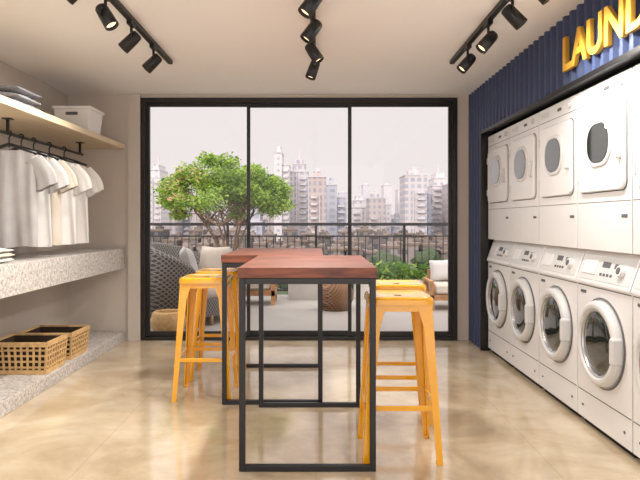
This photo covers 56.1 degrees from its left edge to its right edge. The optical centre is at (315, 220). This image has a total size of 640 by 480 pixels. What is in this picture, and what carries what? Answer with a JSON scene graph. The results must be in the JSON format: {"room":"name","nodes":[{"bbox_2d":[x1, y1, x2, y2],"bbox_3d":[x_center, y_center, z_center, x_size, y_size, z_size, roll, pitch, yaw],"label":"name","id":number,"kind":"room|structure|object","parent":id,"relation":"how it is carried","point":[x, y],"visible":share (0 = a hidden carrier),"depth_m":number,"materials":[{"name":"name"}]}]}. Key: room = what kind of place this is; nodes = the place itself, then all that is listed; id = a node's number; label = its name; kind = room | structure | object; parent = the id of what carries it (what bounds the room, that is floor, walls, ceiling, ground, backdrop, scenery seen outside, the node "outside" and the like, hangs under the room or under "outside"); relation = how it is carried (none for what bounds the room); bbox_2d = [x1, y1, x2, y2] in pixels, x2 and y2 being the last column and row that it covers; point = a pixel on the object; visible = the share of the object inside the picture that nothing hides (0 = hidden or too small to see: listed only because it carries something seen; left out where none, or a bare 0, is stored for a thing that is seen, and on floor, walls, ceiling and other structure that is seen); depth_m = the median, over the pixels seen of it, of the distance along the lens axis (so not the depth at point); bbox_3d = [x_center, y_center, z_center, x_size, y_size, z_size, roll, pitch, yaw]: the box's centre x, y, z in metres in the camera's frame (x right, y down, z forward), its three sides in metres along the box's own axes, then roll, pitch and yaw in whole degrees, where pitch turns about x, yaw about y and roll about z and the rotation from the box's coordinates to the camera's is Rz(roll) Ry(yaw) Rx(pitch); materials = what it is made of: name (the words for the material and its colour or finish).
{"room":"laundry","nodes":[
{"label":"laundry","id":0,"kind":"room"},
{"bbox_2d":[0,61,67,337],"bbox_3d":[-2.680,-0.036,2.475,0.150,2.573,7.950,0,0,0],"label":"wall","id":1,"kind":"structure","parent":0,"point":[49,305],"depth_m":5.55,"materials":[{"name":"grey paint"}]},
{"bbox_2d":[0,248,124,298],"bbox_3d":[-2.299,0.389,2.630,0.605,0.210,7.260,0,0,0],"label":"countertop","id":2,"kind":"structure","parent":1,"relation":"attached to","point":[30,271],"depth_m":4.72,"materials":[{"name":"stone"}]},
{"bbox_2d":[0,248,14,262],"bbox_3d":[-2.234,0.228,3.990,0.325,0.106,0.286,0,0,0],"label":"linens","id":3,"kind":"object","parent":2,"relation":"on","point":[4,254],"visible":1,"depth_m":4.03,"materials":[{"name":"white fabric"}]},
{"bbox_2d":[0,95,124,148],"bbox_3d":[-2.299,-0.775,2.630,0.605,0.050,7.260,0,0,0],"label":"wall shelf","id":4,"kind":"object","parent":1,"relation":"attached to","point":[28,121],"visible":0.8,"depth_m":4.92,"materials":[{"name":"brown wood"}]},
{"bbox_2d":[0,85,41,110],"bbox_3d":[-2.242,-0.880,4.325,0.372,0.155,0.396,0,0,0],"label":"folded towels","id":5,"kind":"object","parent":4,"relation":"on","point":[17,93],"visible":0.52,"depth_m":4.22,"materials":[{"name":"fabric"}]},
{"bbox_2d":[0,118,83,155],"bbox_3d":[-2.250,-0.689,5.015,0.060,0.122,1.530,0,0,0],"label":"rail","id":6,"kind":"object","parent":4,"relation":"attached to","point":[7,132],"visible":1,"depth_m":4.74,"materials":[{"name":"black metal"}]},
{"bbox_2d":[0,130,57,247],"bbox_3d":[-2.250,-0.235,4.399,0.707,0.865,0.164,0,0,0],"label":"t-shirt","id":7,"kind":"object","parent":6,"relation":"hanging from","point":[23,174],"visible":0.98,"depth_m":4.36,"materials":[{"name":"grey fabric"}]},
{"bbox_2d":[8,134,69,246],"bbox_3d":[-2.250,-0.235,4.579,0.727,0.865,0.168,0,0,0],"label":"t-shirt","id":8,"kind":"object","parent":6,"relation":"hanging from","point":[44,203],"visible":0.34,"depth_m":4.57,"materials":[{"name":"grey fabric"}]},
{"bbox_2d":[31,137,77,244],"bbox_3d":[-2.250,-0.235,4.782,0.707,0.865,0.160,0,0,0],"label":"t-shirt","id":9,"kind":"object","parent":6,"relation":"hanging from","point":[55,198],"visible":0.2,"depth_m":4.76,"materials":[{"name":"beige fabric"}]},
{"bbox_2d":[47,142,92,244],"bbox_3d":[-2.250,-0.235,5.059,0.727,0.865,0.163,0,0,0],"label":"t-shirt","id":10,"kind":"object","parent":6,"relation":"hanging from","point":[68,203],"visible":0.31,"depth_m":5.04,"materials":[{"name":"white fabric"}]},
{"bbox_2d":[62,146,103,242],"bbox_3d":[-2.250,-0.235,5.358,0.707,0.865,0.164,0,0,0],"label":"t-shirt","id":11,"kind":"object","parent":6,"relation":"hanging from","point":[82,230],"visible":0.27,"depth_m":5.34,"materials":[{"name":"white fabric"}]},
{"bbox_2d":[52,106,104,133],"bbox_3d":[-2.200,-0.917,5.570,0.348,0.235,0.368,0,0,0],"label":"storage bin","id":12,"kind":"object","parent":4,"relation":"on","point":[87,117],"visible":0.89,"depth_m":5.41,"materials":[{"name":"white plastic"}]},
{"bbox_2d":[68,94,468,340],"bbox_3d":[-0.028,-0.036,6.357,5.155,2.573,0.185,0,0,0],"label":"wall","id":13,"kind":"structure","parent":0,"point":[109,301],"depth_m":6.30,"materials":[{"name":"grey paint"}]},
{"bbox_2d":[146,103,249,335],"bbox_3d":[-1.241,-0.013,6.324,1.094,2.455,0.061,0,0,0],"label":"window","id":14,"kind":"structure","parent":13,"relation":"in","point":[148,105],"depth_m":6.32,"materials":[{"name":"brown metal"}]},
{"bbox_2d":[140,98,456,339],"bbox_3d":[-0.178,-0.021,6.350,3.319,2.542,0.140,0,0,0],"label":"window frame","id":15,"kind":"structure","parent":13,"relation":"attached to","point":[143,101],"depth_m":6.28,"materials":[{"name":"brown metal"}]},
{"bbox_2d":[250,104,351,335],"bbox_3d":[-0.178,-0.013,6.378,1.111,2.455,0.035,0,0,0],"label":"window","id":16,"kind":"structure","parent":13,"relation":"in","point":[252,332],"depth_m":6.36,"materials":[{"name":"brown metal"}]},
{"bbox_2d":[348,103,451,335],"bbox_3d":[0.884,-0.013,6.324,1.094,2.455,0.061,0,0,0],"label":"window","id":17,"kind":"structure","parent":13,"relation":"in","point":[449,105],"depth_m":6.32,"materials":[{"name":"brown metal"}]},
{"bbox_2d":[0,0,583,94],"bbox_3d":[-0.102,-1.423,2.475,5.305,0.200,7.950,0,0,0],"label":"ceiling","id":18,"kind":"structure","parent":0,"point":[215,47],"depth_m":4.50,"materials":[{"name":"paint"}]},
{"bbox_2d":[67,0,172,72],"bbox_3d":[-1.204,-1.204,2.175,0.159,0.238,5.550,0,0,0],"label":"track spotlight","id":19,"kind":"object","parent":18,"relation":"hanging from","point":[104,13],"visible":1,"depth_m":3.87,"materials":[{"name":"black metal"}]},
{"bbox_2d":[298,0,323,79],"bbox_3d":[-0.021,-1.204,2.075,0.154,0.238,5.350,0,0,0],"label":"track spotlight","id":20,"kind":"object","parent":18,"relation":"hanging from","point":[307,9],"visible":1,"depth_m":3.66,"materials":[{"name":"black metal"}]},
{"bbox_2d":[450,0,548,73],"bbox_3d":[1.120,-1.205,2.175,0.164,0.236,5.550,0,0,0],"label":"track spotlight","id":21,"kind":"object","parent":18,"relation":"hanging from","point":[510,13],"visible":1,"depth_m":3.87,"materials":[{"name":"black metal"}]},
{"bbox_2d":[150,295,447,330],"bbox_3d":[0.000,1.375,8.325,12.000,0.250,4.050,0,0,0],"label":"floor","id":22,"kind":"structure","parent":0,"point":[286,314],"depth_m":7.90,"materials":[{"name":"concrete"}]},
{"bbox_2d":[150,309,185,330],"bbox_3d":[-1.660,1.140,6.760,0.400,0.260,0.400,0,0,0],"label":"woven pot","id":23,"kind":"object","parent":22,"relation":"on","point":[162,319],"visible":0.58,"depth_m":6.60,"materials":[{"name":"beige wicker"}]},
{"bbox_2d":[150,242,229,325],"bbox_3d":[-1.673,0.770,7.700,1.095,1.000,1.400,0,0,0],"label":"wicker armchair","id":24,"kind":"object","parent":22,"relation":"on","point":[169,263],"visible":0.56,"depth_m":7.15,"materials":[{"name":"wicker"}]},
{"bbox_2d":[151,150,298,267],"bbox_3d":[-1.366,0.119,8.734,1.955,2.302,1.578,0,0,-29],"label":"potted tree","id":25,"kind":"object","parent":22,"relation":"on","point":[268,194],"visible":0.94,"depth_m":8.51,"materials":[{"name":"green plant"}]},
{"bbox_2d":[229,248,276,304],"bbox_3d":[-1.285,0.851,9.325,1.330,0.838,0.550,0,0,0],"label":"outdoor sofa","id":26,"kind":"object","parent":22,"relation":"on","point":[269,289],"visible":0.16,"depth_m":9.05,"materials":[{"name":"brown wood"}]},
{"bbox_2d":[150,223,447,290],"bbox_3d":[0.000,0.650,10.200,12.040,1.240,0.060,0,0,0],"label":"balcony railing","id":27,"kind":"object","parent":22,"relation":"on","point":[227,225],"visible":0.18,"depth_m":10.19,"materials":[{"name":"black metal"}]},
{"bbox_2d":[288,284,317,299],"bbox_3d":[-0.004,0.978,9.837,1.127,0.584,0.471,0,0,0],"label":"planter","id":28,"kind":"object","parent":22,"relation":"on","point":[295,291],"visible":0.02,"depth_m":9.68,"materials":[{"name":"white concrete"}]},
{"bbox_2d":[323,284,352,311],"bbox_3d":[0.280,1.075,8.600,0.500,0.390,0.500,0,0,0],"label":"wicker ottoman","id":29,"kind":"object","parent":22,"relation":"on","point":[335,296],"visible":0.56,"depth_m":8.39,"materials":[{"name":"wicker"}]},
{"bbox_2d":[361,284,368,299],"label":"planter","id":30,"kind":"object","parent":22,"relation":"on","point":[364,287],"depth_m":9.68,"materials":[{"name":"white"}]},
{"bbox_2d":[371,260,429,282],"label":"shrub","id":31,"kind":"object","parent":22,"relation":"on","point":[403,273],"depth_m":9.76,"materials":[{"name":"green plant"}]},
{"bbox_2d":[423,260,447,310],"bbox_3d":[1.890,0.917,8.800,0.540,0.705,0.600,0,0,0],"label":"outdoor lounge chair","id":32,"kind":"object","parent":22,"relation":"on","point":[436,281],"visible":0.54,"depth_m":8.82,"materials":[{"name":"fabric"}]},
{"bbox_2d":[0,340,639,479],"bbox_3d":[-0.102,1.350,2.475,5.305,0.200,7.950,0,0,0],"label":"floor","id":33,"kind":"structure","parent":0,"point":[115,417],"depth_m":3.69,"materials":[{"name":"concrete"}]},
{"bbox_2d":[0,331,124,417],"bbox_3d":[-2.299,1.200,2.630,0.605,0.100,7.260,0,0,0],"label":"plinth","id":34,"kind":"object","parent":33,"relation":"on","point":[16,390],"visible":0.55,"depth_m":4.48,"materials":[{"name":"stone"}]},
{"bbox_2d":[0,333,67,373],"bbox_3d":[-2.225,1.028,4.660,0.448,0.241,0.378,0,0,0],"label":"wicker basket","id":35,"kind":"object","parent":34,"relation":"on","point":[20,353],"visible":1,"depth_m":4.50,"materials":[{"name":"wicker"}]},
{"bbox_2d":[19,325,89,359],"bbox_3d":[-2.240,1.038,5.150,0.458,0.223,0.398,0,0,0],"label":"wicker basket","id":36,"kind":"object","parent":34,"relation":"on","point":[78,335],"visible":0.59,"depth_m":5.22,"materials":[{"name":"wicker"}]},
{"bbox_2d":[171,274,238,401],"bbox_3d":[-0.790,0.823,4.340,0.412,0.855,0.412,0,0,0],"label":"bar stool","id":37,"kind":"object","parent":33,"relation":"on","point":[189,284],"visible":0.84,"depth_m":4.18,"materials":[{"name":"metal"}]},
{"bbox_2d":[189,268,246,381],"bbox_3d":[-0.790,0.823,4.880,0.412,0.855,0.412,0,0,-1],"label":"bar stool","id":38,"kind":"object","parent":33,"relation":"on","point":[202,293],"visible":0.62,"depth_m":4.71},
{"bbox_2d":[221,248,322,404],"bbox_3d":[-0.297,0.741,4.610,0.695,1.018,1.070,0,0,0],"label":"bar table","id":39,"kind":"object","parent":33,"relation":"on","point":[236,258],"visible":0.73,"depth_m":4.08,"materials":[{"name":"red wood"}]},
{"bbox_2d":[238,255,376,471],"bbox_3d":[-0.043,0.741,3.520,0.693,1.018,1.070,0,0,0],"label":"bar table","id":40,"kind":"object","parent":33,"relation":"on","point":[261,270],"visible":0.97,"depth_m":2.99,"materials":[{"name":"red wood"}]},
{"bbox_2d":[357,290,442,465],"bbox_3d":[0.445,0.823,3.270,0.412,0.855,0.412,0,0,0],"label":"bar stool","id":41,"kind":"object","parent":33,"relation":"on","point":[417,302],"visible":0.89,"depth_m":3.11,"materials":[{"name":"metal"}]},
{"bbox_2d":[368,280,432,424],"bbox_3d":[0.520,0.823,3.880,0.412,0.855,0.412,0,0,1],"label":"bar stool","id":42,"kind":"object","parent":33,"relation":"on","point":[380,284],"visible":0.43,"depth_m":3.72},
{"bbox_2d":[486,240,516,366],"bbox_3d":[1.947,0.713,5.428,0.726,1.075,0.645,0,0,0],"label":"washing machine","id":43,"kind":"object","parent":33,"relation":"on","point":[500,254],"visible":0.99,"depth_m":5.35,"materials":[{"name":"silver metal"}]},
{"bbox_2d":[487,127,509,240],"bbox_3d":[1.958,-0.317,5.428,0.705,0.977,0.645,0,0,0],"label":"dryer","id":44,"kind":"object","parent":43,"relation":"on","point":[498,160],"visible":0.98,"depth_m":5.36,"materials":[{"name":"white metal"}]},
{"bbox_2d":[508,242,546,387],"bbox_3d":[1.947,0.713,4.771,0.726,1.075,0.645,0,0,0],"label":"washing machine","id":45,"kind":"object","parent":33,"relation":"on","point":[523,301],"visible":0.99,"depth_m":4.69,"materials":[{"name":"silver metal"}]},
{"bbox_2d":[509,113,538,243],"bbox_3d":[1.958,-0.317,4.771,0.705,0.977,0.645,0,0,0],"label":"dryer","id":46,"kind":"object","parent":45,"relation":"on","point":[524,135],"visible":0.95,"depth_m":4.70,"materials":[{"name":"white metal"}]},
{"bbox_2d":[537,245,586,416],"bbox_3d":[1.947,0.713,4.114,0.726,1.075,0.645,0,0,0],"label":"washing machine","id":47,"kind":"object","parent":33,"relation":"on","point":[559,267],"visible":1,"depth_m":4.03,"materials":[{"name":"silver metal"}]},
{"bbox_2d":[538,94,577,247],"bbox_3d":[1.958,-0.317,4.114,0.705,0.977,0.645,0,0,0],"label":"dryer","id":48,"kind":"object","parent":47,"relation":"on","point":[558,137],"visible":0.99,"depth_m":4.03,"materials":[{"name":"white metal"}]},
{"bbox_2d":[576,249,639,457],"bbox_3d":[1.947,0.713,3.457,0.726,1.075,0.645,0,0,0],"label":"washing machine","id":49,"kind":"object","parent":33,"relation":"on","point":[605,279],"visible":1,"depth_m":3.37,"materials":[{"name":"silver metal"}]},
{"bbox_2d":[577,67,632,253],"bbox_3d":[1.958,-0.317,3.457,0.705,0.977,0.645,0,0,0],"label":"dryer","id":50,"kind":"object","parent":49,"relation":"on","point":[605,109],"visible":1,"depth_m":3.38,"materials":[{"name":"white metal"}]},
{"bbox_2d":[631,267,639,457],"bbox_3d":[1.947,0.713,2.800,0.726,1.075,0.645,0,0,0],"label":"washing machine","id":51,"kind":"object","parent":33,"relation":"on","point":[635,291],"visible":1,"depth_m":3.08,"materials":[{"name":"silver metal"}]},
{"bbox_2d":[633,63,639,254],"bbox_3d":[1.958,-0.317,2.800,0.705,0.977,0.645,0,0,0],"label":"dryer","id":52,"kind":"object","parent":51,"relation":"on","point":[636,69],"visible":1,"depth_m":3.07,"materials":[{"name":"white metal"}]},
{"bbox_2d":[469,0,639,349],"bbox_3d":[2.026,-0.036,2.400,0.848,2.573,7.800,0,0,0],"label":"wall","id":53,"kind":"structure","parent":0,"point":[537,72],"depth_m":4.72,"materials":[{"name":"blue metal"}]},
{"bbox_2d":[480,45,639,350],"bbox_3d":[1.627,0.193,2.154,0.080,2.115,7.308,0,0,0],"label":"trim","id":54,"kind":"structure","parent":53,"relation":"attached to","point":[632,55],"depth_m":5.78,"materials":[{"name":"black metal"}]},
{"bbox_2d":[563,0,639,71],"bbox_3d":[1.585,-1.055,3.146,0.028,0.219,1.358,0,0,0],"label":"sign","id":55,"kind":"object","parent":53,"relation":"attached to","point":[626,23],"visible":1,"depth_m":3.30,"materials":[{"name":"plastic"}]},
{"bbox_2d":[494,59,639,131],"bbox_3d":[2.110,-0.036,2.400,0.880,2.573,7.800,0,0,0],"label":"wall","id":56,"kind":"structure","parent":0,"point":[636,62],"depth_m":4.01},
{"label":"outside","id":57,"kind":"structure","parent":0,"visible":0},
{"bbox_3d":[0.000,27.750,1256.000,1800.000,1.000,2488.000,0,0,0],"label":"ground","id":58,"kind":"structure","parent":57,"visible":0},
{"bbox_2d":[150,156,169,228],"bbox_3d":[-80.750,-3.125,308.500,6.900,60.750,19.400,0,0,0],"label":"building","id":59,"kind":"structure","parent":58,"relation":"on","point":[157,214],"depth_m":300.01,"materials":[{"name":"concrete"}]},
{"bbox_2d":[150,226,169,242],"bbox_3d":[-56.939,14.289,219.000,5.036,25.922,10.400,0,0,0],"label":"building","id":60,"kind":"structure","parent":58,"relation":"on","point":[159,230],"depth_m":213.99,"materials":[{"name":"concrete"}]},
{"bbox_2d":[162,234,182,245],"bbox_3d":[-44.424,15.667,187.000,4.632,23.167,10.400,0,0,0],"label":"building","id":61,"kind":"structure","parent":58,"relation":"on","point":[177,241],"depth_m":184.34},
{"bbox_2d":[170,210,181,234],"bbox_3d":[-81.400,3.800,338.500,8.100,46.900,19.400,0,0,0],"label":"building","id":62,"kind":"structure","parent":58,"relation":"on","point":[173,229],"depth_m":331.19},
{"bbox_2d":[182,187,195,234],"bbox_3d":[-80.400,0.725,368.900,10.000,53.050,18.200,0,0,0],"label":"building","id":63,"kind":"structure","parent":58,"relation":"on","point":[185,229],"depth_m":361.53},
{"bbox_2d":[182,240,195,250],"bbox_3d":[-33.021,16.091,155.000,4.555,22.317,10.400,0,0,0],"label":"building","id":64,"kind":"structure","parent":58,"relation":"on","point":[191,246],"depth_m":153.01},
{"bbox_2d":[182,232,201,244],"bbox_3d":[-38.098,15.316,187.000,4.938,23.869,10.400,0,0,0],"label":"building","id":65,"kind":"structure","parent":58,"relation":"on","point":[194,240],"depth_m":182.01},
{"bbox_2d":[188,226,207,234],"bbox_3d":[-42.803,14.365,219.000,5.638,25.770,10.400,0,0,0],"label":"building","id":66,"kind":"structure","parent":58,"relation":"on","point":[199,230],"depth_m":214.30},
{"bbox_2d":[190,210,211,231],"bbox_3d":[-66.867,4.908,348.500,9.467,44.683,19.400,0,0,0],"label":"building","id":67,"kind":"structure","parent":58,"relation":"on","point":[195,219],"depth_m":340.04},
{"bbox_2d":[195,237,214,253],"bbox_3d":[-28.424,15.645,155.000,3.556,23.211,10.400,0,0,0],"label":"building","id":68,"kind":"structure","parent":58,"relation":"on","point":[206,240],"depth_m":150.38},
{"bbox_2d":[202,230,221,241],"bbox_3d":[-32.305,14.963,187.000,5.159,24.573,10.400,0,0,0],"label":"building","id":69,"kind":"structure","parent":58,"relation":"on","point":[214,232],"depth_m":185.01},
{"bbox_2d":[210,203,227,231],"bbox_3d":[-63.333,1.392,388.500,13.067,51.717,19.400,0,0,0],"label":"building","id":70,"kind":"structure","parent":58,"relation":"on","point":[220,219],"depth_m":379.99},
{"bbox_2d":[213,237,232,250],"bbox_3d":[-23.719,15.674,155.000,3.812,23.152,10.400,0,0,0],"label":"building","id":71,"kind":"structure","parent":58,"relation":"on","point":[220,242],"depth_m":152.71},
{"bbox_2d":[229,226,243,238],"bbox_3d":[-29.546,14.454,219.000,5.630,25.592,10.400,0,0,0],"label":"building","id":72,"kind":"structure","parent":58,"relation":"on","point":[232,231],"depth_m":213.99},
{"bbox_2d":[239,231,254,247],"bbox_3d":[-21.606,15.178,187.000,4.184,24.144,10.400,0,0,0],"label":"building","id":73,"kind":"structure","parent":58,"relation":"on","point":[243,239],"depth_m":182.01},
{"bbox_2d":[246,208,264,234],"bbox_3d":[-31.000,7.875,308.500,8.400,38.750,19.400,0,0,0],"label":"building","id":74,"kind":"structure","parent":58,"relation":"on","point":[257,218],"depth_m":300.96,"materials":[{"name":"concrete"}]},
{"bbox_2d":[250,230,260,241],"bbox_3d":[-23.094,15.344,219.000,4.779,23.812,10.400,0,0,0],"label":"building","id":75,"kind":"structure","parent":58,"relation":"on","point":[252,232],"depth_m":216.99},
{"bbox_2d":[253,237,268,247],"bbox_3d":[-14.305,15.539,155.000,3.399,23.423,10.400,0,0,0],"label":"building","id":76,"kind":"structure","parent":58,"relation":"on","point":[262,242],"depth_m":150.01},
{"bbox_2d":[262,234,272,247],"bbox_3d":[-15.593,15.663,187.000,4.270,23.174,10.400,0,0,0],"label":"building","id":77,"kind":"structure","parent":58,"relation":"on","point":[268,239],"depth_m":184.11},
{"bbox_2d":[263,213,273,233],"bbox_3d":[-28.583,6.133,358.500,8.567,42.233,19.400,0,0,0],"label":"building","id":78,"kind":"structure","parent":58,"relation":"on","point":[266,219],"depth_m":349.98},
{"bbox_2d":[263,230,276,243],"bbox_3d":[-16.824,15.193,219.000,4.477,24.115,10.400,0,0,0],"label":"building","id":79,"kind":"structure","parent":58,"relation":"on","point":[270,232],"depth_m":216.99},
{"bbox_2d":[270,239,286,247],"bbox_3d":[-9.489,15.919,155.000,3.874,22.661,10.400,0,0,0],"label":"building","id":80,"kind":"structure","parent":58,"relation":"on","point":[277,243],"depth_m":151.56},
{"bbox_2d":[274,146,290,240],"bbox_3d":[-17.250,-5.375,308.900,7.900,65.250,18.200,0,0,0],"label":"building","id":81,"kind":"structure","parent":58,"relation":"on","point":[281,169],"depth_m":300.01,"materials":[{"name":"concrete"}]},
{"bbox_2d":[283,238,293,247],"bbox_3d":[-9.145,16.301,187.000,5.308,21.898,10.400,0,0,0],"label":"building","id":82,"kind":"structure","parent":58,"relation":"on","point":[285,240],"depth_m":185.01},
{"bbox_2d":[283,226,297,242],"bbox_3d":[-9.294,14.184,219.000,5.176,26.131,10.400,0,0,0],"label":"building","id":83,"kind":"structure","parent":58,"relation":"on","point":[290,230],"depth_m":213.99,"materials":[{"name":"concrete"}]},
{"bbox_2d":[289,240,304,247],"bbox_3d":[-4.784,16.138,155.000,3.720,22.225,10.400,0,0,0],"label":"building","id":84,"kind":"structure","parent":58,"relation":"on","point":[297,244],"depth_m":153.01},
{"bbox_2d":[290,151,308,238],"bbox_3d":[-8.925,-5.250,323.500,9.850,65.000,19.400,0,0,0],"label":"building","id":85,"kind":"structure","parent":58,"relation":"on","point":[298,176],"depth_m":315.02,"materials":[{"name":"concrete"}]},
{"bbox_2d":[295,237,311,247],"bbox_3d":[-3.827,15.752,187.000,5.121,22.995,10.400,0,0,0],"label":"building","id":86,"kind":"structure","parent":58,"relation":"on","point":[305,241],"depth_m":182.01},
{"bbox_2d":[302,229,314,243],"bbox_3d":[-2.624,15.040,219.000,4.996,24.420,10.400,0,0,0],"label":"building","id":87,"kind":"structure","parent":58,"relation":"on","point":[308,232],"depth_m":213.99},
{"bbox_2d":[308,238,324,254],"bbox_3d":[0.101,15.838,155.000,4.227,22.824,10.400,0,0,0],"label":"building","id":88,"kind":"structure","parent":58,"relation":"on","point":[319,245],"depth_m":149.79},
{"bbox_2d":[309,168,325,233],"bbox_3d":[0.650,1.942,268.500,7.767,50.617,19.400,0,0,0],"label":"building","id":89,"kind":"structure","parent":58,"relation":"on","point":[317,183],"depth_m":260.02,"materials":[{"name":"concrete"}]},
{"bbox_2d":[317,230,329,254],"bbox_3d":[2.064,14.984,187.000,4.853,24.533,10.400,0,0,0],"label":"building","id":90,"kind":"structure","parent":58,"relation":"on","point":[323,240],"depth_m":182.01,"materials":[{"name":"concrete"}]},
{"bbox_2d":[326,178,345,243],"bbox_3d":[9.908,2.992,298.900,9.583,48.517,18.200,0,0,0],"label":"building","id":91,"kind":"structure","parent":58,"relation":"on","point":[335,206],"depth_m":290.00,"materials":[{"name":"concrete"}]},
{"bbox_2d":[327,241,345,254],"bbox_3d":[5.200,16.261,155.000,4.434,21.978,10.400,0,0,0],"label":"building","id":92,"kind":"structure","parent":58,"relation":"on","point":[334,246],"depth_m":150.01,"materials":[{"name":"concrete"}]},
{"bbox_2d":[333,237,347,246],"bbox_3d":[7.605,15.839,187.000,4.394,22.821,10.400,0,0,0],"label":"building","id":93,"kind":"structure","parent":58,"relation":"on","point":[340,239],"depth_m":182.01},
{"bbox_2d":[338,191,347,201],"bbox_3d":[24.217,-0.057,549.000,8.253,54.614,18.400,0,0,0],"label":"building","id":94,"kind":"structure","parent":58,"relation":"on","point":[340,194],"depth_m":539.94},
{"bbox_2d":[339,227,354,240],"bbox_3d":[11.257,14.684,219.000,5.540,25.132,10.400,0,0,0],"label":"building","id":95,"kind":"structure","parent":58,"relation":"on","point":[345,231],"depth_m":213.99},
{"bbox_2d":[343,241,359,254],"bbox_3d":[9.173,16.167,155.000,3.711,22.166,10.400,0,0,0],"label":"building","id":96,"kind":"structure","parent":58,"relation":"on","point":[354,248],"depth_m":150.01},
{"bbox_2d":[352,187,365,237],"bbox_3d":[24.200,4.050,338.500,9.200,46.400,19.400,0,0,0],"label":"building","id":97,"kind":"structure","parent":58,"relation":"on","point":[358,205],"depth_m":329.98,"materials":[{"name":"concrete"}]},
{"bbox_2d":[353,237,364,256],"bbox_3d":[12.927,15.983,187.000,3.742,22.533,10.400,0,0,0],"label":"building","id":98,"kind":"structure","parent":58,"relation":"on","point":[361,243],"depth_m":182.01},
{"bbox_2d":[277,247,447,294],"bbox_3d":[-2.382,16.396,104.060,97.318,21.708,72.603,0,0,0],"label":"trees","id":99,"kind":"object","parent":58,"relation":"on","point":[433,255],"visible":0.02,"depth_m":125.32,"materials":[{"name":"green plant"}]},
{"bbox_2d":[356,226,372,248],"bbox_3d":[17.687,14.279,219.000,5.500,25.941,10.400,0,0,0],"label":"building","id":100,"kind":"structure","parent":58,"relation":"on","point":[364,230],"depth_m":213.99,"materials":[{"name":"concrete"}]},
{"bbox_2d":[361,183,369,199],"bbox_3d":[42.827,-2.681,519.000,6.186,59.862,18.400,0,0,0],"label":"building","id":101,"kind":"structure","parent":58,"relation":"on","point":[365,189],"depth_m":509.96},
{"bbox_2d":[362,244,377,261],"bbox_3d":[14.103,16.589,155.000,3.593,21.322,10.400,0,0,0],"label":"building","id":102,"kind":"structure","parent":58,"relation":"on","point":[369,248],"depth_m":151.12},
{"bbox_2d":[366,191,384,233],"bbox_3d":[31.517,5.675,318.500,8.667,43.150,19.400,0,0,0],"label":"building","id":103,"kind":"structure","parent":58,"relation":"on","point":[375,206],"depth_m":309.99,"materials":[{"name":"concrete"}]},
{"bbox_2d":[368,230,387,249],"bbox_3d":[19.491,14.965,187.000,5.353,24.569,10.400,0,0,0],"label":"building","id":104,"kind":"structure","parent":58,"relation":"on","point":[375,239],"depth_m":182.01,"materials":[{"name":"concrete"}]},
{"bbox_2d":[381,183,391,214],"bbox_3d":[57.431,-1.657,489.000,6.887,57.813,18.400,0,0,0],"label":"building","id":105,"kind":"structure","parent":58,"relation":"on","point":[386,189],"depth_m":480.00,"materials":[{"name":"concrete"}]},
{"bbox_2d":[385,198,393,233],"bbox_3d":[42.500,7.108,348.900,6.067,40.283,18.200,0,0,0],"label":"building","id":106,"kind":"structure","parent":58,"relation":"on","point":[388,217],"depth_m":340.04,"materials":[{"name":"concrete"}]},
{"bbox_2d":[380,239,402,257],"bbox_3d":[19.503,15.924,155.000,4.587,22.652,10.400,0,0,0],"label":"building","id":107,"kind":"structure","parent":58,"relation":"on","point":[389,243],"depth_m":150.01,"materials":[{"name":"concrete"}]},
{"bbox_2d":[391,203,399,238],"bbox_3d":[42.250,9.125,308.500,4.900,36.250,19.400,0,0,0],"label":"building","id":108,"kind":"structure","parent":58,"relation":"on","point":[394,229],"depth_m":305.70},
{"bbox_2d":[395,188,399,212],"bbox_3d":[72.799,-0.660,519.000,6.920,55.820,18.400,0,0,0],"label":"building","id":109,"kind":"structure","parent":58,"relation":"on","point":[397,192],"depth_m":511.96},
{"bbox_2d":[393,228,413,241],"bbox_3d":[31.976,14.975,219.000,6.053,24.550,10.400,0,0,0],"label":"building","id":110,"kind":"structure","parent":58,"relation":"on","point":[400,231],"depth_m":213.99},
{"bbox_2d":[397,237,419,269],"bbox_3d":[23.791,15.578,155.000,4.114,23.345,10.400,0,0,0],"label":"building","id":111,"kind":"structure","parent":58,"relation":"on","point":[410,241],"depth_m":150.01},
{"bbox_2d":[399,167,427,234],"bbox_3d":[46.667,0.825,288.500,10.667,52.850,19.400,0,0,0],"label":"building","id":112,"kind":"structure","parent":58,"relation":"on","point":[413,185],"depth_m":279.98,"materials":[{"name":"concrete"}]},
{"bbox_2d":[417,237,436,272],"bbox_3d":[28.401,15.649,155.000,3.724,23.202,10.400,0,0,0],"label":"building","id":113,"kind":"structure","parent":58,"relation":"on","point":[425,240],"depth_m":150.60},
{"bbox_2d":[427,187,433,234],"bbox_3d":[57.500,4.875,308.900,3.400,44.750,18.200,0,0,0],"label":"building","id":114,"kind":"structure","parent":58,"relation":"on","point":[429,206],"depth_m":300.01,"materials":[{"name":"concrete"}]},
{"bbox_2d":[430,238,442,248],"bbox_3d":[36.699,16.307,187.000,4.978,21.887,10.400,0,0,0],"label":"building","id":115,"kind":"structure","parent":58,"relation":"on","point":[434,240],"depth_m":185.01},
{"bbox_2d":[428,164,446,234],"bbox_3d":[64.583,-1.342,318.500,9.700,57.183,19.400,0,0,0],"label":"building","id":116,"kind":"structure","parent":58,"relation":"on","point":[437,180],"depth_m":309.99,"materials":[{"name":"concrete"}]},
{"bbox_2d":[429,232,447,242],"bbox_3d":[44.687,15.706,219.000,5.550,23.087,10.400,0,0,0],"label":"building","id":117,"kind":"structure","parent":58,"relation":"on","point":[439,239],"depth_m":213.99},
{"bbox_2d":[436,243,447,258],"bbox_3d":[33.257,16.517,155.000,4.063,21.466,10.400,0,0,0],"label":"building","id":118,"kind":"structure","parent":58,"relation":"on","point":[440,251],"depth_m":151.44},
{"bbox_2d":[442,184,447,234],"bbox_3d":[69.600,2.550,298.500,10.067,49.400,19.400,0,0,0],"label":"building","id":119,"kind":"structure","parent":58,"relation":"on","point":[445,186],"depth_m":300.08,"materials":[{"name":"concrete"}]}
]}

